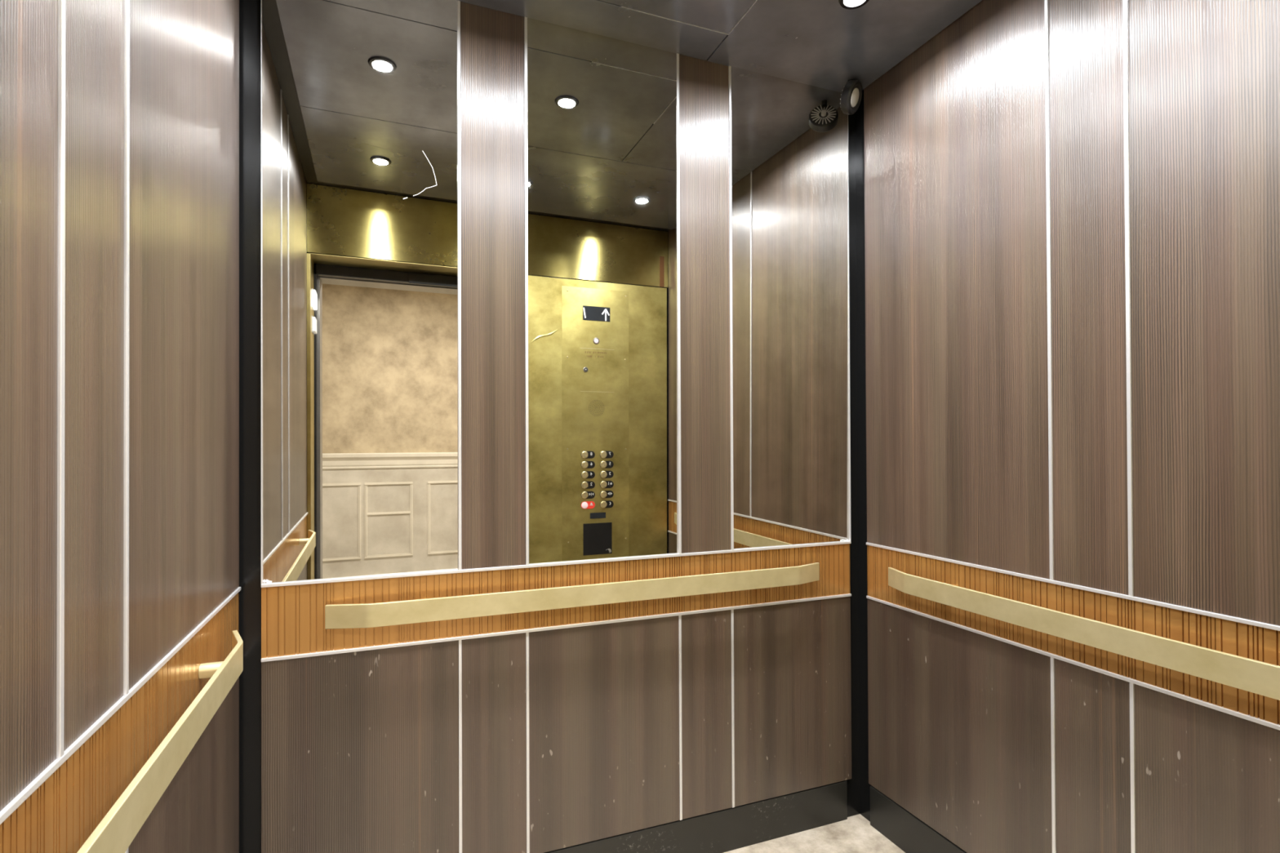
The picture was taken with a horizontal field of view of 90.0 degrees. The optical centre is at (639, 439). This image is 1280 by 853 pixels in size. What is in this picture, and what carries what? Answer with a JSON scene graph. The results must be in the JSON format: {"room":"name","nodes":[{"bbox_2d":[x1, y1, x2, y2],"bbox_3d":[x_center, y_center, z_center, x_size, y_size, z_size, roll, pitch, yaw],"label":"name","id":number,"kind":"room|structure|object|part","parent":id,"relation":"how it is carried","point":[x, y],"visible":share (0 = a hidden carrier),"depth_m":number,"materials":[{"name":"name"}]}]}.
{"room":"elevator interior","nodes":[
{"label":"elevator interior","id":0,"kind":"room"},
{"bbox_2d":[239,0,859,852],"bbox_3d":[-0.117,0.034,1.919,1.875,2.550,0.040,0,0,-21],"label":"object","id":1,"kind":"structure","parent":0,"point":[250,11],"depth_m":1.57,"materials":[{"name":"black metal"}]},
{"bbox_2d":[261,0,262,584],"bbox_3d":[-0.930,-0.428,1.575,0.003,1.564,0.014,0,0,-21],"label":"trim","id":2,"kind":"structure","parent":1,"relation":"attached to","point":[261,0],"depth_m":1.57,"materials":[{"name":"silver metal"}]},
{"bbox_2d":[262,0,457,583],"bbox_3d":[-0.714,-0.426,1.660,0.464,1.564,0.022,0,0,-21],"label":"mirror panel","id":3,"kind":"object","parent":1,"relation":"attached to","point":[360,207],"visible":1,"depth_m":1.65,"materials":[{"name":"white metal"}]},
{"bbox_2d":[261,640,458,852],"bbox_3d":[-0.710,0.859,1.652,0.466,0.630,0.009,0,0,-21],"label":"wood panel","id":4,"kind":"object","parent":1,"relation":"attached to","point":[360,749],"visible":1,"depth_m":1.65,"materials":[{"name":"laminate"}]},
{"bbox_2d":[457,0,462,569],"bbox_3d":[-0.493,-0.429,1.746,0.008,1.564,0.014,0,0,-21],"label":"trim","id":5,"kind":"structure","parent":1,"relation":"attached to","point":[459,185],"depth_m":1.74,"materials":[{"name":"silver metal"}]},
{"bbox_2d":[458,640,462,852],"bbox_3d":[-0.488,0.858,1.738,0.008,0.630,0.012,0,0,-21],"label":"trim","id":6,"kind":"structure","parent":1,"relation":"attached to","point":[460,641],"depth_m":1.73,"materials":[{"name":"silver metal"}]},
{"bbox_2d":[460,1,525,569],"bbox_3d":[-0.408,-0.429,1.781,0.175,1.564,0.011,0,0,-21],"label":"wood panel","id":7,"kind":"object","parent":1,"relation":"attached to","point":[493,417],"visible":0.89,"depth_m":1.77,"materials":[{"name":"laminate"}]},
{"bbox_2d":[462,632,526,852],"bbox_3d":[-0.403,0.858,1.772,0.175,0.630,0.009,0,0,-21],"label":"wood panel","id":8,"kind":"object","parent":1,"relation":"attached to","point":[494,735],"visible":1,"depth_m":1.77,"materials":[{"name":"laminate"}]},
{"bbox_2d":[524,16,528,564],"bbox_3d":[-0.323,-0.429,1.813,0.008,1.564,0.014,0,0,-21],"label":"trim","id":9,"kind":"structure","parent":1,"relation":"attached to","point":[525,18],"depth_m":1.81,"materials":[{"name":"silver metal"}]},
{"bbox_2d":[525,632,529,852],"bbox_3d":[-0.317,0.858,1.805,0.008,0.630,0.012,0,0,-21],"label":"trim","id":10,"kind":"structure","parent":1,"relation":"attached to","point":[526,633],"depth_m":1.80,"materials":[{"name":"silver metal"}]},
{"bbox_2d":[261,543,850,657],"bbox_3d":[-0.101,0.448,1.895,1.778,0.173,0.008,0,0,-21],"label":"band","id":11,"kind":"object","parent":1,"relation":"attached to","point":[293,616],"visible":0.75,"depth_m":1.79,"materials":[{"name":"brown wood"}]},
{"bbox_2d":[324,562,819,628],"bbox_3d":[-0.093,0.441,1.861,1.483,0.058,0.060,0,0,-21],"label":"handrail","id":12,"kind":"object","parent":11,"relation":"attached to","point":[427,610],"visible":1,"depth_m":1.77,"materials":[{"name":"gold metal"}]},
{"bbox_2d":[261,593,851,662],"bbox_3d":[-0.100,0.538,1.891,1.778,0.008,0.014,0,0,-21],"label":"trim","id":13,"kind":"structure","parent":1,"relation":"attached to","point":[535,629],"depth_m":1.80,"materials":[{"name":"silver metal"}]},
{"bbox_2d":[261,541,851,587],"bbox_3d":[-0.100,0.357,1.893,1.778,0.008,0.014,0,0,-21],"label":"trim","id":14,"kind":"structure","parent":1,"relation":"attached to","point":[571,562],"depth_m":1.80,"materials":[{"name":"silver metal"}]},
{"bbox_2d":[527,17,677,564],"bbox_3d":[-0.103,-0.428,1.901,0.465,1.562,0.018,0,0,-21],"label":"mirror panel","id":15,"kind":"object","parent":1,"relation":"attached to","point":[602,110],"visible":0.86,"depth_m":1.89,"materials":[{"name":"silver metal"}]},
{"bbox_2d":[528,615,679,852],"bbox_3d":[-0.097,0.858,1.892,0.465,0.630,0.009,0,0,-21],"label":"wood panel","id":16,"kind":"object","parent":1,"relation":"attached to","point":[604,699],"visible":1,"depth_m":1.88,"materials":[{"name":"laminate"}]},
{"bbox_2d":[676,53,681,553],"bbox_3d":[0.118,-0.430,1.986,0.008,1.564,0.014,0,0,-21],"label":"trim","id":17,"kind":"structure","parent":1,"relation":"attached to","point":[679,507],"depth_m":1.98,"materials":[{"name":"silver metal"}]},
{"bbox_2d":[678,615,682,820],"bbox_3d":[0.123,0.858,1.978,0.008,0.630,0.012,0,0,-21],"label":"trim","id":18,"kind":"structure","parent":1,"relation":"attached to","point":[679,616],"depth_m":1.97,"materials":[{"name":"silver metal"}]},
{"bbox_2d":[544,780,847,852],"bbox_3d":[-0.107,1.243,1.885,1.758,0.131,0.009,0,0,-21],"label":"baseboard","id":19,"kind":"structure","parent":1,"relation":"attached to","point":[722,831],"depth_m":2.04,"materials":[{"name":"black metal"}]},
{"bbox_2d":[679,54,730,553],"bbox_3d":[0.203,-0.430,2.021,0.176,1.564,0.011,0,0,-21],"label":"wood panel","id":20,"kind":"object","parent":1,"relation":"attached to","point":[704,107],"visible":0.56,"depth_m":2.02,"materials":[{"name":"laminate"}]},
{"bbox_2d":[681,609,732,819],"bbox_3d":[0.209,0.857,2.012,0.176,0.630,0.009,0,0,-21],"label":"wood panel","id":21,"kind":"object","parent":1,"relation":"attached to","point":[706,637],"visible":1,"depth_m":2.01,"materials":[{"name":"laminate"}]},
{"bbox_2d":[728,66,733,550],"bbox_3d":[0.290,-0.430,2.053,0.008,1.564,0.014,0,0,-21],"label":"trim","id":22,"kind":"structure","parent":1,"relation":"attached to","point":[729,67],"depth_m":2.05,"materials":[{"name":"silver metal"}]},
{"bbox_2d":[730,609,734,808],"bbox_3d":[0.295,0.857,2.045,0.008,0.630,0.012,0,0,-21],"label":"trim","id":23,"kind":"structure","parent":1,"relation":"attached to","point":[731,611],"depth_m":2.04,"materials":[{"name":"silver metal"}]},
{"bbox_2d":[731,66,848,549],"bbox_3d":[0.507,-0.429,2.139,0.459,1.562,0.020,0,0,-21],"label":"mirror panel","id":24,"kind":"object","parent":1,"relation":"attached to","point":[789,139],"visible":0.93,"depth_m":2.13,"materials":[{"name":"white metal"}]},
{"bbox_2d":[733,596,851,806],"bbox_3d":[0.513,0.857,2.132,0.462,0.630,0.009,0,0,-21],"label":"wood panel","id":25,"kind":"object","parent":1,"relation":"attached to","point":[793,682],"visible":1,"depth_m":2.12,"materials":[{"name":"laminate"}]},
{"bbox_2d":[848,172,851,541],"bbox_3d":[0.722,-0.430,2.223,0.003,1.564,0.014,0,0,-21],"label":"trim","id":26,"kind":"structure","parent":1,"relation":"attached to","point":[849,415],"depth_m":2.22,"materials":[{"name":"silver metal"}]},
{"bbox_2d":[723,813,905,852],"bbox_3d":[0.220,1.316,1.063,3.054,0.030,1.880,0,0,-21],"label":"floor","id":27,"kind":"structure","parent":0,"point":[855,834],"depth_m":2.08,"materials":[{"name":"stone"}]},
{"bbox_2d":[855,89,871,822],"bbox_3d":[1.104,0.025,1.426,0.040,2.550,1.850,0,0,-21],"label":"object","id":28,"kind":"structure","parent":0,"point":[864,787],"depth_m":2.22,"materials":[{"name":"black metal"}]},
{"bbox_2d":[870,786,966,852],"bbox_3d":[1.069,1.234,1.447,0.011,0.131,1.557,0,0,-21],"label":"baseboard","id":29,"kind":"structure","parent":28,"relation":"attached to","point":[906,831],"depth_m":2.03,"materials":[{"name":"black metal"}]},
{"bbox_2d":[863,0,1049,579],"bbox_3d":[0.894,-0.434,1.889,0.009,1.564,0.652,0,0,-21],"label":"wood panel","id":30,"kind":"object","parent":28,"relation":"attached to","point":[957,461],"visible":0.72,"depth_m":1.82,"materials":[{"name":"laminate"}]},
{"bbox_2d":[866,598,1052,852],"bbox_3d":[0.900,0.853,1.880,0.009,0.630,0.652,0,0,-21],"label":"wood panel","id":31,"kind":"object","parent":28,"relation":"attached to","point":[960,733],"visible":1,"depth_m":1.82,"materials":[{"name":"laminate"}]},
{"bbox_2d":[1044,0,1053,580],"bbox_3d":[1.013,-0.436,1.581,0.012,1.564,0.008,0,0,-21],"label":"trim","id":32,"kind":"structure","parent":28,"relation":"attached to","point":[1046,2],"depth_m":1.58,"materials":[{"name":"silver metal"}]},
{"bbox_2d":[1050,657,1056,852],"bbox_3d":[1.019,0.851,1.572,0.012,0.630,0.008,0,0,-21],"label":"trim","id":33,"kind":"structure","parent":28,"relation":"attached to","point":[1052,660],"depth_m":1.57,"materials":[{"name":"silver metal"}]},
{"bbox_2d":[866,595,1279,730],"bbox_3d":[1.063,0.530,1.456,0.013,0.008,1.566,0,0,-21],"label":"trim","id":34,"kind":"structure","parent":28,"relation":"attached to","point":[1197,701],"depth_m":1.46,"materials":[{"name":"silver metal"}]},
{"bbox_2d":[866,542,1279,631],"bbox_3d":[1.063,0.348,1.457,0.013,0.008,1.566,0,0,-21],"label":"trim","id":35,"kind":"structure","parent":28,"relation":"attached to","point":[1265,625],"depth_m":1.46,"materials":[{"name":"silver metal"}]},
{"bbox_2d":[866,545,1279,724],"bbox_3d":[1.065,0.439,1.457,0.008,0.173,1.566,0,0,-21],"label":"band","id":36,"kind":"object","parent":28,"relation":"attached to","point":[1261,644],"visible":0.73,"depth_m":1.47,"materials":[{"name":"brown wood"}]},
{"bbox_2d":[888,567,1279,700],"bbox_3d":[1.030,0.433,1.452,0.060,0.058,1.288,0,0,-21],"label":"handrail","id":37,"kind":"object","parent":36,"relation":"attached to","point":[1253,676],"visible":1,"depth_m":1.39,"materials":[{"name":"gold metal"}]},
{"bbox_2d":[1048,0,1128,595],"bbox_3d":[1.048,-0.437,1.498,0.009,1.564,0.172,0,0,-21],"label":"wood panel","id":38,"kind":"object","parent":28,"relation":"attached to","point":[1089,355],"visible":1,"depth_m":1.49,"materials":[{"name":"laminate"}]},
{"bbox_2d":[1054,658,1131,852],"bbox_3d":[1.053,0.850,1.488,0.009,0.630,0.172,0,0,-21],"label":"wood panel","id":39,"kind":"object","parent":28,"relation":"attached to","point":[1092,708],"visible":1,"depth_m":1.49,"materials":[{"name":"laminate"}]},
{"bbox_2d":[1122,0,1133,596],"bbox_3d":[1.079,-0.438,1.413,0.012,1.564,0.008,0,0,-21],"label":"trim","id":40,"kind":"structure","parent":28,"relation":"attached to","point":[1125,11],"depth_m":1.41,"materials":[{"name":"silver metal"}]},
{"bbox_2d":[1129,682,1136,852],"bbox_3d":[1.085,0.849,1.404,0.012,0.630,0.008,0,0,-21],"label":"trim","id":41,"kind":"structure","parent":28,"relation":"attached to","point":[1132,748],"depth_m":1.40,"materials":[{"name":"silver metal"}]},
{"bbox_2d":[1127,0,1279,626],"bbox_3d":[1.215,-0.441,1.072,0.009,1.564,0.725,0,0,-21],"label":"wood panel","id":42,"kind":"object","parent":28,"relation":"attached to","point":[1204,75],"visible":1,"depth_m":1.28,"materials":[{"name":"laminate"}]},
{"bbox_2d":[1134,684,1279,852],"bbox_3d":[1.220,0.846,1.063,0.009,0.630,0.725,0,0,-21],"label":"wood panel","id":43,"kind":"object","parent":28,"relation":"attached to","point":[1207,780],"visible":1,"depth_m":1.29,"materials":[{"name":"laminate"}]},
{"bbox_3d":[0.207,-1.240,1.086,1.954,0.038,1.850,0,0,-21],"label":"ceiling","id":44,"kind":"structure","parent":0,"visible":0},
{"bbox_2d":[456,0,727,60],"bbox_3d":[-0.333,-1.205,1.736,1.218,0.016,0.138,0,0,-21],"label":"ceiling panel","id":45,"kind":"object","parent":44,"relation":"attached to","point":[599,17],"visible":0.81,"depth_m":1.84,"materials":[{"name":"metal"}]},
{"bbox_2d":[600,0,755,33],"bbox_3d":[-0.188,-1.209,1.366,1.218,0.016,0.650,0,0,-21],"label":"ceiling panel","id":46,"kind":"object","parent":44,"relation":"attached to","point":[721,15],"visible":1,"depth_m":1.79,"materials":[{"name":"metal"}]},
{"bbox_2d":[621,0,757,35],"bbox_3d":[0.160,-1.201,1.694,0.337,0.004,0.298,0,0,-21],"label":"trim","id":47,"kind":"structure","parent":46,"relation":"attached to","point":[756,0],"depth_m":1.82,"materials":[{"name":"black metal"}]},
{"bbox_2d":[706,0,982,92],"bbox_3d":[0.625,-1.209,1.761,0.576,0.016,0.793,0,0,-21],"label":"ceiling panel","id":48,"kind":"object","parent":44,"relation":"attached to","point":[824,44],"visible":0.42,"depth_m":1.91,"materials":[{"name":"metal"}]},
{"bbox_2d":[840,79,862,115],"bbox_3d":[0.704,-1.144,2.134,0.063,0.110,0.103,-1,-1,36],"label":"lamp","id":49,"kind":"object","parent":48,"relation":"attached to","point":[851,94],"visible":1,"depth_m":2.11,"materials":[{"name":"black"}]},
{"bbox_2d":[838,0,869,8],"bbox_3d":[0.584,-1.198,1.738,0.086,0.006,0.086,0,0,-21],"label":"recessed light","id":50,"kind":"object","parent":48,"relation":"attached to","point":[846,4],"visible":1,"depth_m":1.76,"materials":[{"name":"grey"}]},
{"bbox_3d":[-0.678,0.027,0.727,0.040,2.550,1.850,0,0,-21],"label":"wall","id":51,"kind":"structure","parent":0,"visible":0},
{"bbox_2d":[0,0,57,811],"bbox_3d":[-0.514,-0.439,0.377,0.009,1.564,0.691,0,0,-21],"label":"wood panel","id":52,"kind":"object","parent":51,"relation":"attached to","point":[28,28],"visible":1,"depth_m":0.64,"materials":[{"name":"laminate"}]},
{"bbox_2d":[56,0,66,758],"bbox_3d":[-0.640,-0.436,0.703,0.012,1.564,0.008,0,0,-21],"label":"trim","id":53,"kind":"structure","parent":51,"relation":"attached to","point":[61,3],"depth_m":0.70,"materials":[{"name":"silver metal"}]},
{"bbox_2d":[63,0,124,751],"bbox_3d":[-0.676,-0.435,0.789,0.009,1.564,0.179,0,0,-21],"label":"wood panel","id":54,"kind":"object","parent":51,"relation":"attached to","point":[94,362],"visible":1,"depth_m":0.78,"materials":[{"name":"laminate"}]},
{"bbox_2d":[0,591,239,852],"bbox_3d":[-0.675,0.442,0.791,0.008,0.173,1.596,0,0,-21],"label":"band","id":55,"kind":"object","parent":51,"relation":"attached to","point":[61,814],"visible":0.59,"depth_m":0.84,"materials":[{"name":"brown wood"}]},
{"bbox_2d":[76,630,243,852],"bbox_3d":[-0.646,0.436,0.810,0.060,0.058,1.230,0,0,-21],"label":"handrail","id":56,"kind":"object","parent":55,"relation":"attached to","point":[116,832],"visible":1,"depth_m":0.85,"materials":[{"name":"gold metal"}]},
{"bbox_3d":[-0.815,0.442,1.231,0.052,0.027,0.027,0,0,-21],"label":"mounting post","id":57,"kind":"part","parent":56,"relation":"part of","materials":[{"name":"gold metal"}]},
{"bbox_2d":[0,586,240,824],"bbox_3d":[-0.674,0.351,0.793,0.013,0.008,1.596,0,0,-21],"label":"trim","id":58,"kind":"structure","parent":51,"relation":"attached to","point":[11,806],"depth_m":0.78,"materials":[{"name":"silver metal"}]},
{"bbox_2d":[123,0,129,695],"bbox_3d":[-0.708,-0.434,0.877,0.012,1.564,0.008,0,0,-21],"label":"trim","id":59,"kind":"structure","parent":51,"relation":"attached to","point":[126,2],"depth_m":0.87,"materials":[{"name":"silver metal"}]},
{"bbox_2d":[128,677,239,852],"bbox_3d":[-0.836,0.856,1.201,0.009,0.630,0.709,0,0,-21],"label":"wood panel","id":60,"kind":"object","parent":51,"relation":"attached to","point":[198,811],"visible":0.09,"depth_m":1.25,"materials":[{"name":"laminate"}]},
{"bbox_2d":[128,0,239,689],"bbox_3d":[-0.841,-0.431,1.210,0.009,1.564,0.709,0,0,-21],"label":"wood panel","id":61,"kind":"object","parent":51,"relation":"attached to","point":[184,273],"visible":0.8,"depth_m":1.12,"materials":[{"name":"laminate"}]}
]}

